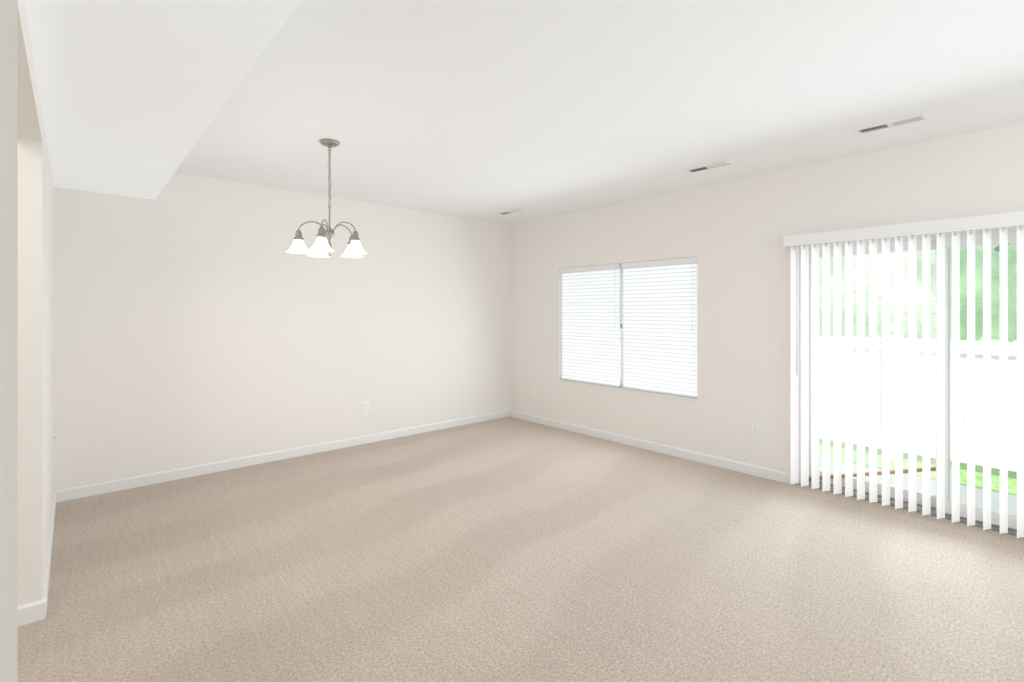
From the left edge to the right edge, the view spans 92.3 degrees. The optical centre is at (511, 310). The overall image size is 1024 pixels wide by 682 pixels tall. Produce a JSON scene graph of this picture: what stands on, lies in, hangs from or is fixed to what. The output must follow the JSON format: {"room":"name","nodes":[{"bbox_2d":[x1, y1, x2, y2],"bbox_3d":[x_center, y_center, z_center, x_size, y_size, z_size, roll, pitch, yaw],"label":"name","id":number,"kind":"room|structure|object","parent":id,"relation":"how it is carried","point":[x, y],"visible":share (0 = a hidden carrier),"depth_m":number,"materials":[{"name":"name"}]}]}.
{"room":"empty living room","nodes":[
{"label":"empty living room","id":0,"kind":"room"},
{"bbox_2d":[0,0,53,681],"bbox_3d":[-1.192,0.133,1.081,0.120,2.700,7.600,0,0,-42],"label":"wall","id":1,"kind":"structure","parent":0,"point":[35,317],"depth_m":2.32,"materials":[{"name":"white paint"}]},
{"bbox_2d":[45,364,49,385],"bbox_3d":[-2.506,0.343,2.656,0.018,0.116,0.072,0,0,-42],"label":"light switch","id":2,"kind":"object","parent":1,"relation":"attached to","point":[46,373],"visible":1,"depth_m":2.63,"materials":[{"name":"white"}]},
{"bbox_2d":[38,490,57,620],"bbox_3d":[-2.886,1.438,3.078,0.014,0.090,1.904,0,0,-42],"label":"baseboard","id":3,"kind":"structure","parent":1,"relation":"attached to","point":[42,604],"depth_m":2.71,"materials":[{"name":"white"}]},
{"bbox_2d":[25,0,300,198],"bbox_3d":[-0.911,-1.087,1.332,0.635,0.260,7.200,0,0,-42],"label":"ceiling","id":4,"kind":"structure","parent":0,"point":[135,95],"depth_m":2.00,"materials":[{"name":"white paint"}]},
{"bbox_2d":[54,172,508,490],"bbox_3d":[-1.812,0.133,5.454,5.020,2.700,0.150,0,0,-42],"label":"wall","id":5,"kind":"structure","parent":0,"point":[199,320],"depth_m":4.74,"materials":[{"name":"white paint"}]},
{"bbox_2d":[58,410,509,501],"bbox_3d":[-1.787,1.438,5.366,4.700,0.090,0.014,0,0,-42],"label":"baseboard","id":6,"kind":"structure","parent":5,"relation":"attached to","point":[164,476],"depth_m":4.72,"materials":[{"name":"white"}]},
{"bbox_2d":[363,401,368,411],"bbox_3d":[-1.632,1.073,5.508,0.072,0.116,0.008,0,0,-42],"label":"electrical outlet","id":7,"kind":"object","parent":5,"relation":"attached to","point":[365,406],"visible":1,"depth_m":5.51,"materials":[{"name":"white"}]},
{"bbox_2d":[18,416,1023,681],"bbox_3d":[0.028,1.533,2.169,6.350,0.100,7.300,0,0,-42],"label":"floor","id":8,"kind":"structure","parent":0,"point":[509,548],"depth_m":2.75,"materials":[{"name":"beige carpet"}]},
{"bbox_2d":[175,0,1023,223],"bbox_3d":[0.046,-1.292,2.186,6.700,0.150,7.700,0,0,-42],"label":"ceiling","id":9,"kind":"structure","parent":0,"point":[486,110],"depth_m":2.77,"materials":[{"name":"white paint"}]},
{"bbox_2d":[286,139,366,257],"bbox_3d":[-1.327,-0.803,3.560,0.554,0.828,0.534,0,0,-42],"label":"chandelier","id":10,"kind":"object","parent":9,"relation":"hanging from","point":[321,247],"visible":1,"depth_m":3.49,"materials":[{"name":"silver metal"}]},
{"bbox_2d":[497,208,522,214],"bbox_3d":[-0.026,-1.211,6.022,0.115,0.012,0.360,0,0,-42],"label":"ceiling vent","id":11,"kind":"object","parent":9,"relation":"in","point":[510,211],"visible":1,"depth_m":5.99,"materials":[{"name":"white"}]},
{"bbox_2d":[685,160,732,172],"bbox_3d":[1.652,-1.211,4.141,0.115,0.012,0.360,0,0,-42],"label":"ceiling vent","id":12,"kind":"object","parent":9,"relation":"in","point":[709,166],"visible":1,"depth_m":4.12,"materials":[{"name":"white"}]},
{"bbox_2d":[855,113,926,134],"bbox_3d":[2.455,-1.211,3.196,0.115,0.012,0.360,0,0,-42],"label":"ceiling vent","id":13,"kind":"object","parent":9,"relation":"in","point":[893,123],"visible":1,"depth_m":3.18,"materials":[{"name":"white"}]},
{"bbox_2d":[509,123,1023,483],"bbox_3d":[2.434,0.133,4.317,0.200,2.700,7.600,0,0,-42],"label":"wall","id":14,"kind":"structure","parent":0,"point":[730,235],"depth_m":4.58,"materials":[{"name":"white paint"}]},
{"bbox_2d":[531,386,534,395],"bbox_3d":[0.282,1.073,6.571,0.008,0.116,0.072,0,0,-42],"label":"electrical outlet","id":15,"kind":"object","parent":14,"relation":"attached to","point":[533,391],"visible":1,"depth_m":6.57,"materials":[{"name":"white"}]},
{"bbox_2d":[558,267,696,400],"bbox_3d":[1.269,0.173,5.590,0.182,1.420,1.850,0,0,-42],"label":"window unit","id":16,"kind":"structure","parent":14,"relation":"in","point":[622,342],"depth_m":5.62,"materials":[{"name":"white plastic"}]},
{"bbox_2d":[560,257,696,397],"bbox_3d":[1.238,0.166,5.562,0.060,1.402,1.834,0,0,-42],"label":"window blinds","id":17,"kind":"object","parent":16,"relation":"attached to","point":[660,326],"visible":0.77,"depth_m":5.43,"materials":[{"name":"white plastic"}]},
{"bbox_2d":[510,410,793,484],"bbox_3d":[1.188,1.438,5.551,0.014,0.090,3.640,0,0,-42],"label":"baseboard","id":18,"kind":"structure","parent":14,"relation":"attached to","point":[763,472],"depth_m":5.08,"materials":[{"name":"white"}]},
{"bbox_2d":[751,423,759,436],"bbox_3d":[2.192,1.073,4.432,0.008,0.116,0.072,0,0,-42],"label":"electrical outlet","id":19,"kind":"object","parent":14,"relation":"attached to","point":[755,429],"visible":1,"depth_m":4.43,"materials":[{"name":"white"}]},
{"bbox_2d":[784,211,1023,537],"bbox_3d":[2.999,0.413,3.454,0.104,2.090,1.990,0,0,-42],"label":"vertical blinds","id":20,"kind":"object","parent":14,"relation":"attached to","point":[954,225],"visible":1,"depth_m":3.62,"materials":[{"name":"white plastic"}]},
{"bbox_2d":[798,226,1016,534],"bbox_3d":[3.112,0.463,3.555,0.181,2.040,1.900,0,0,-42],"label":"patio door","id":21,"kind":"structure","parent":14,"relation":"in","point":[995,514],"depth_m":3.63,"materials":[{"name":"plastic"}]},
{"label":"outside","id":22,"kind":"structure","parent":0,"visible":0},
{"bbox_2d":[797,337,1016,535],"bbox_3d":[25.853,1.618,27.096,65.120,0.230,90.000,0,0,-42],"label":"grass","id":23,"kind":"structure","parent":22,"point":[1012,474],"depth_m":4.63,"materials":[{"name":"green plant"}]},
{"bbox_2d":[620,271,620,311],"bbox_3d":[3.915,-2.104,9.203,5.639,7.227,4.994,0,0,-42],"label":"tree","id":24,"kind":"object","parent":23,"relation":"on","point":[620,291],"depth_m":9.54,"materials":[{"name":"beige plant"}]},
{"bbox_2d":[620,324,1016,471],"bbox_3d":[3.927,0.818,5.046,0.150,1.370,18.450,0,0,-42],"label":"fence","id":25,"kind":"object","parent":23,"relation":"on","point":[996,396],"depth_m":4.79,"materials":[{"name":"white plastic"}]},
{"bbox_2d":[819,243,1016,341],"bbox_3d":[6.412,-2.369,7.721,4.581,7.757,6.822,0,0,-42],"label":"tree","id":26,"kind":"object","parent":23,"relation":"on","point":[995,277],"depth_m":6.23,"materials":[{"name":"green plant"}]},
{"bbox_2d":[819,457,1016,514],"bbox_3d":[3.505,1.493,3.905,0.850,0.020,3.100,0,0,-42],"label":"patio slab","id":27,"kind":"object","parent":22,"point":[979,498],"depth_m":4.02,"materials":[{"name":"white concrete"}]}
]}

